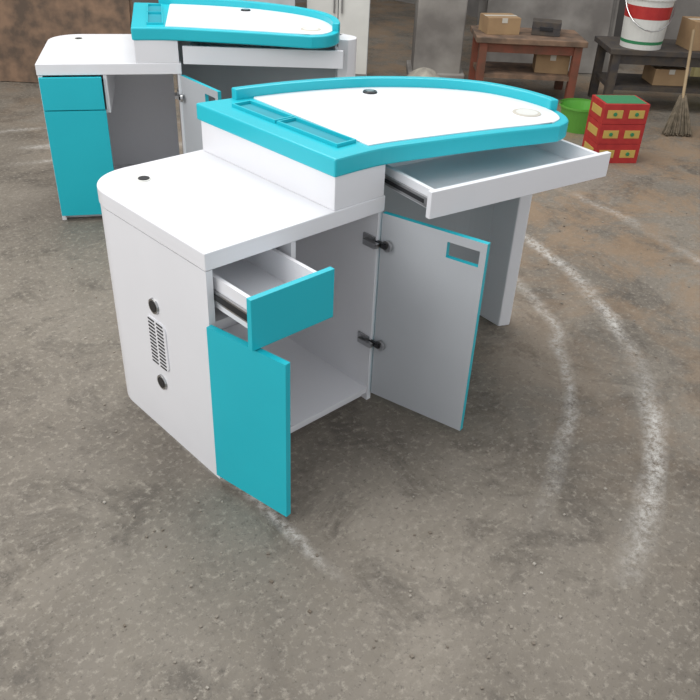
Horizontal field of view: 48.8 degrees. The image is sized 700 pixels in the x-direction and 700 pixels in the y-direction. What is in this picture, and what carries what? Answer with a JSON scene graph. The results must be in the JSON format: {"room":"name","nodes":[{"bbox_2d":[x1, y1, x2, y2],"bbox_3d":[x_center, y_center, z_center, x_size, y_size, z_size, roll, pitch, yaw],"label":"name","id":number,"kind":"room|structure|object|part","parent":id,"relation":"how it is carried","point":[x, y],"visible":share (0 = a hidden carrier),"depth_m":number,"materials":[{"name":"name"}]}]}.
{"room":"furniture workshop","nodes":[
{"label":"furniture workshop","id":0,"kind":"room"},
{"bbox_2d":[132,0,306,5],"bbox_3d":[-3.511,-4.470,6.397,11.600,3.500,0.200,-25,42,-36],"label":"wall","id":1,"kind":"structure","parent":0,"point":[134,1],"depth_m":8.29,"materials":[{"name":"paint"}]},
{"bbox_2d":[0,0,699,699],"bbox_3d":[-0.139,-0.841,4.349,11.600,0.100,11.100,-25,42,-36],"label":"floor","id":2,"kind":"structure","parent":0,"point":[68,591],"depth_m":2.28,"materials":[{"name":"concrete"}]},
{"bbox_2d":[0,0,132,82],"bbox_3d":[-2.263,-2.654,5.782,1.261,1.213,0.293,3,33,0],"label":"wall","id":3,"kind":"structure","parent":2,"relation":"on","point":[26,26],"depth_m":5.81,"materials":[{"name":"brown wood"}]},
{"bbox_2d":[35,0,356,219],"bbox_3d":[-0.737,-1.202,3.905,1.494,0.940,0.977,-5,34,-11],"label":"reception desk","id":4,"kind":"object","parent":2,"relation":"on","point":[108,100],"visible":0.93,"depth_m":3.69,"materials":[{"name":"white laminate"}]},
{"bbox_3d":[-1.276,-1.179,3.548,0.272,0.146,0.018,-5,34,-11],"label":"drawer","id":5,"kind":"part","parent":4,"relation":"part of","materials":[{"name":"teal laminate"}]},
{"bbox_3d":[-1.288,-0.898,3.730,0.275,0.515,0.018,-5,34,-11],"label":"door","id":6,"kind":"part","parent":4,"relation":"part of","materials":[{"name":"teal laminate"}]},
{"bbox_2d":[35,34,181,75],"bbox_3d":[-1.169,-1.464,3.804,0.643,0.050,0.667,-5,34,-11],"label":"countertop","id":7,"kind":"structure","parent":4,"relation":"on","point":[95,54],"depth_m":3.59,"materials":[{"name":"white laminate"}]},
{"bbox_2d":[146,4,162,24],"bbox_3d":[-0.946,-1.628,3.736,0.075,0.012,0.502,-5,34,-11],"label":"tray","id":8,"kind":"object","parent":4,"relation":"on","point":[154,12],"depth_m":3.74,"materials":[{"name":"teal plastic"}]},
{"bbox_3d":[-0.878,-1.167,4.061,0.018,0.700,0.633,-5,34,-11],"label":"cabinet panel","id":9,"kind":"part","parent":4,"relation":"part of","materials":[{"name":"white laminate"}]},
{"bbox_3d":[-0.695,-0.933,3.686,0.018,0.668,0.340,-22,40,-33],"label":"door","id":10,"kind":"part","parent":4,"relation":"part of","materials":[{"name":"grey laminate"}]},
{"bbox_3d":[-0.588,-1.587,3.757,1.089,0.054,0.682,3,33,0],"label":"worktop turquoise trim","id":11,"kind":"part","parent":4,"relation":"part of","materials":[{"name":"plastic"}]},
{"bbox_2d":[165,4,332,34],"bbox_3d":[-0.509,-1.603,3.746,0.889,0.014,0.593,4,33,2],"label":"countertop","id":12,"kind":"structure","parent":4,"relation":"on","point":[179,15],"depth_m":3.70,"materials":[{"name":"laminate"}]},
{"bbox_3d":[-0.482,-1.302,4.158,0.933,0.853,0.102,12,34,15],"label":"modesty panel","id":13,"kind":"part","parent":4,"relation":"part of","materials":[{"name":"grey laminate"}]},
{"bbox_3d":[-0.032,-1.163,3.976,0.095,0.853,0.150,-1,33,-6],"label":"leg","id":14,"kind":"part","parent":4,"relation":"part of","materials":[{"name":"white metal"}]},
{"bbox_2d":[245,0,294,5],"bbox_3d":[-0.869,-2.767,5.933,0.904,1.350,0.340,3,33,0],"label":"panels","id":15,"kind":"object","parent":2,"relation":"on","point":[284,2],"visible":0.02,"depth_m":5.91,"materials":[{"name":"white"}]},
{"bbox_2d":[307,0,370,76],"bbox_3d":[-0.090,-2.726,6.255,0.500,1.000,0.442,3,33,0],"label":"storage cabinet","id":16,"kind":"object","parent":2,"relation":"on","point":[353,16],"visible":0.42,"depth_m":6.09,"materials":[{"name":"plastic"}]},
{"bbox_3d":[-0.218,-2.651,6.082,0.241,0.890,0.017,3,33,0],"label":"door","id":17,"kind":"part","parent":16,"relation":"part of","materials":[{"name":"white plastic"}]},
{"bbox_3d":[0.030,-2.639,6.083,0.241,0.890,0.017,3,33,0],"label":"door","id":18,"kind":"part","parent":16,"relation":"part of","materials":[{"name":"white plastic"}]},
{"bbox_2d":[6,182,689,699],"bbox_3d":[0.733,-0.247,3.396,3.976,0.005,3.224,-15,37,-25],"label":"debris","id":19,"kind":"object","parent":2,"relation":"on","point":[617,419],"visible":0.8,"depth_m":2.10,"materials":[{"name":"gravel"}]},
{"bbox_2d":[97,76,610,516],"bbox_3d":[0.052,-0.327,2.608,1.500,0.940,1.015,-25,42,-36],"label":"reception desk","id":20,"kind":"object","parent":2,"relation":"on","point":[253,270],"visible":1,"depth_m":2.34,"materials":[{"name":"white laminate"}]},
{"bbox_2d":[146,298,169,389],"bbox_3d":[-0.577,-0.014,2.317,0.008,0.322,0.104,-25,42,-36],"label":"ventilation grille","id":21,"kind":"object","parent":20,"relation":"attached to","point":[157,328],"depth_m":2.30,"materials":[{"name":"white plastic"}]},
{"bbox_2d":[97,150,384,270],"bbox_3d":[-0.357,-0.469,2.323,0.643,0.050,0.667,-25,42,-36],"label":"countertop","id":22,"kind":"structure","parent":20,"relation":"on","point":[213,212],"depth_m":2.18,"materials":[{"name":"white laminate"}]},
{"bbox_3d":[-0.272,0.201,2.103,0.275,0.515,0.018,24,38,29],"label":"door","id":23,"kind":"part","parent":20,"relation":"part of","materials":[{"name":"teal laminate"}]},
{"bbox_3d":[-0.148,-0.107,1.974,0.272,0.146,0.018,-25,42,-36],"label":"drawer","id":24,"kind":"part","parent":20,"relation":"part of","materials":[{"name":"teal laminate"}]},
{"bbox_2d":[232,100,355,147],"bbox_3d":[-0.180,-0.692,2.344,0.075,0.012,0.502,-25,42,-36],"label":"tray","id":25,"kind":"object","parent":20,"relation":"on","point":[329,138],"depth_m":2.32,"materials":[{"name":"teal plastic"}]},
{"bbox_3d":[-0.138,-0.255,2.704,0.018,0.700,0.633,-25,42,-36],"label":"cabinet panel","id":26,"kind":"part","parent":20,"relation":"part of","materials":[{"name":"white laminate"}]},
{"bbox_3d":[0.128,-0.754,2.520,1.089,0.054,0.682,-15,37,-26],"label":"worktop turquoise trim","id":27,"kind":"part","parent":20,"relation":"part of","materials":[{"name":"laminate"}]},
{"bbox_2d":[254,87,559,145],"bbox_3d":[0.196,-0.792,2.542,0.889,0.014,0.593,-13,36,-23],"label":"countertop","id":28,"kind":"structure","parent":20,"relation":"on","point":[393,114],"depth_m":2.50,"materials":[{"name":"laminate"}]},
{"bbox_3d":[0.234,-0.078,2.431,0.350,0.668,0.018,22,38,27],"label":"door","id":29,"kind":"part","parent":20,"relation":"part of","materials":[{"name":"grey laminate"}]},
{"bbox_3d":[0.123,-0.493,2.950,0.933,0.853,0.102,-5,34,-11],"label":"modesty panel","id":30,"kind":"part","parent":20,"relation":"part of","materials":[{"name":"grey laminate"}]},
{"bbox_3d":[0.626,-0.495,2.991,0.095,0.853,0.150,-20,39,-31],"label":"leg","id":31,"kind":"part","parent":20,"relation":"part of","materials":[{"name":"white laminate"}]},
{"bbox_2d":[407,67,440,77],"bbox_3d":[0.591,-2.100,6.055,0.350,0.220,0.289,21,37,26],"label":"woven sack","id":32,"kind":"object","parent":2,"relation":"on","point":[420,72],"visible":0.3,"depth_m":5.98,"materials":[{"name":"beige fabric"}]},
{"bbox_2d":[406,60,464,78],"bbox_3d":[0.737,-2.438,6.737,0.480,0.060,0.480,3,33,0],"label":"footing","id":33,"kind":"object","parent":2,"relation":"on","point":[461,75],"visible":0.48,"depth_m":6.54,"materials":[{"name":"concrete"}]},
{"bbox_2d":[411,0,467,73],"bbox_3d":[0.804,-3.840,5.831,0.400,3.400,0.400,3,33,0],"label":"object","id":34,"kind":"object","parent":2,"relation":"on","point":[439,25],"visible":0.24,"depth_m":6.40,"materials":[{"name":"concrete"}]},
{"bbox_2d":[468,25,587,98],"bbox_3d":[1.391,-2.304,6.209,0.850,0.460,0.500,3,33,0],"label":"wooden workbench","id":35,"kind":"object","parent":2,"relation":"on","point":[569,43],"visible":0.88,"depth_m":6.00,"materials":[{"name":"brown wood"}]},
{"bbox_3d":[1.031,-2.413,6.387,0.060,0.420,0.060,3,33,0],"label":"leg","id":36,"kind":"part","parent":35,"relation":"part of","materials":[{"name":"brown wood"}]},
{"bbox_3d":[1.021,-2.196,6.051,0.060,0.420,0.060,3,33,0],"label":"leg","id":37,"kind":"part","parent":35,"relation":"part of","materials":[{"name":"brown wood"}]},
{"bbox_2d":[478,13,520,34],"bbox_3d":[1.173,-2.559,6.050,0.260,0.122,0.222,-4,33,-10],"label":"cardboard box","id":38,"kind":"object","parent":35,"relation":"on","point":[489,23],"visible":1,"depth_m":5.97,"materials":[{"name":"beige cardboard"}]},
{"bbox_2d":[473,61,568,80],"bbox_3d":[1.389,-2.258,6.238,0.750,0.030,0.440,3,33,0],"label":"shelf","id":39,"kind":"object","parent":35,"relation":"attached to","point":[508,70],"depth_m":6.10,"materials":[{"name":"brown wood"}]},
{"bbox_3d":[1.392,-2.326,5.957,0.790,0.070,0.024,3,33,0],"label":"rail","id":40,"kind":"part","parent":35,"relation":"part of","materials":[{"name":"brown wood"}]},
{"bbox_2d":[531,18,561,36],"bbox_3d":[1.542,-2.531,6.053,0.222,0.100,0.169,9,33,10],"label":"tool case","id":41,"kind":"object","parent":35,"relation":"on","point":[540,26],"visible":1,"depth_m":5.99,"materials":[{"name":"metal"}]},
{"bbox_2d":[532,54,570,74],"bbox_3d":[1.612,-2.320,6.191,0.260,0.142,0.242,6,33,5],"label":"cardboard box","id":42,"kind":"object","parent":35,"relation":"on","point":[552,64],"visible":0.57,"depth_m":6.09,"materials":[{"name":"beige cardboard"}]},
{"bbox_3d":[1.760,-2.378,6.388,0.060,0.420,0.060,3,33,0],"label":"leg","id":43,"kind":"part","parent":35,"relation":"part of","materials":[{"name":"brown wood"}]},
{"bbox_3d":[1.750,-2.161,6.051,0.060,0.420,0.060,3,33,0],"label":"leg","id":44,"kind":"part","parent":35,"relation":"part of","materials":[{"name":"brown wood"}]},
{"bbox_2d":[477,0,618,71],"bbox_3d":[1.774,-3.279,6.761,1.234,1.523,0.263,3,33,0],"label":"board","id":45,"kind":"object","parent":2,"relation":"on","point":[482,8],"visible":0.02,"depth_m":6.88,"materials":[{"name":"wood"}]},
{"bbox_2d":[486,0,613,73],"bbox_3d":[1.768,-3.238,6.693,1.094,1.527,0.264,3,33,0],"label":"wall","id":46,"kind":"structure","parent":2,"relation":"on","point":[589,19],"depth_m":6.81,"materials":[{"name":"concrete"}]},
{"bbox_2d":[559,98,590,133],"bbox_3d":[1.631,-1.659,5.486,0.310,0.180,0.310,-25,42,-36],"label":"bucket","id":47,"kind":"object","parent":2,"relation":"on","point":[576,110],"visible":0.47,"depth_m":5.42,"materials":[{"name":"plastic"}]},
{"bbox_2d":[602,0,615,71],"bbox_3d":[1.796,-3.250,6.731,1.101,1.509,0.261,3,33,0],"label":"board","id":48,"kind":"object","parent":2,"relation":"on","point":[614,2],"visible":0.02,"depth_m":6.87,"materials":[{"name":"wood"}]},
{"bbox_2d":[582,95,649,162],"bbox_3d":[1.689,-1.410,4.926,0.292,0.376,0.228,-2,33,-7],"label":"drawer cabinet","id":49,"kind":"object","parent":2,"relation":"on","point":[615,124],"visible":0.91,"depth_m":4.84,"materials":[{"name":"red wood"}]},
{"bbox_2d":[588,36,699,96],"bbox_3d":[2.705,-2.133,6.040,1.550,0.460,0.500,3,33,0],"label":"bench","id":50,"kind":"object","parent":2,"relation":"on","point":[670,53],"visible":0.85,"depth_m":5.88,"materials":[{"name":"grey wood"}]},
{"bbox_3d":[1.995,-2.258,6.219,0.060,0.420,0.060,3,33,0],"label":"leg","id":51,"kind":"part","parent":50,"relation":"part of","materials":[{"name":"wood"}]},
{"bbox_3d":[1.984,-2.041,5.883,0.060,0.420,0.060,3,33,0],"label":"leg","id":52,"kind":"part","parent":50,"relation":"part of","materials":[{"name":"wood"}]},
{"bbox_2d":[619,0,675,50],"bbox_3d":[2.199,-2.449,5.727,0.364,0.370,0.364,-25,42,-36],"label":"paint bucket","id":53,"kind":"object","parent":50,"relation":"on","point":[645,22],"visible":1,"depth_m":5.63,"materials":[{"name":"white plastic"}]},
{"bbox_3d":[2.702,-2.087,6.070,1.450,0.030,0.440,3,33,0],"label":"shelf","id":54,"kind":"part","parent":50,"relation":"part of","materials":[{"name":"wood"}]},
{"bbox_3d":[2.706,-2.154,5.788,1.490,0.070,0.024,3,33,0],"label":"rail","id":55,"kind":"part","parent":50,"relation":"part of","materials":[{"name":"wood"}]},
{"bbox_2d":[642,65,688,85],"bbox_3d":[2.455,-2.152,6.011,0.260,0.122,0.242,1,33,-2],"label":"cardboard box","id":56,"kind":"object","parent":50,"relation":"on","point":[654,75],"visible":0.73,"depth_m":5.92,"materials":[{"name":"beige cardboard"}]},
{"bbox_2d":[675,16,699,50],"bbox_3d":[2.677,-2.385,5.818,0.300,0.202,0.242,0,33,-5],"label":"cardboard box","id":57,"kind":"object","parent":50,"relation":"on","point":[688,23],"visible":0.88,"depth_m":5.77,"materials":[{"name":"beige cardboard"}]},
{"bbox_2d":[690,67,699,76],"bbox_3d":[3.336,-2.807,6.461,0.723,1.180,0.288,3,33,0],"label":"boards","id":58,"kind":"object","parent":50,"relation":"on","point":[695,72],"visible":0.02,"depth_m":6.65,"materials":[{"name":"beige wood"}]},
{"bbox_2d":[662,29,694,135],"bbox_3d":[2.362,-1.923,5.534,0.206,0.623,0.567,5,33,3],"label":"straw broom","id":59,"kind":"object","parent":2,"relation":"on","point":[680,112],"visible":1,"depth_m":5.50,"materials":[{"name":"brown wood"}]},
{"bbox_2d":[396,0,699,38],"bbox_3d":[4.008,-4.059,6.316,0.200,3.500,10.500,-25,42,-36],"label":"wall","id":60,"kind":"structure","parent":0,"point":[682,7],"depth_m":7.66,"materials":[{"name":"paint"}]}
]}

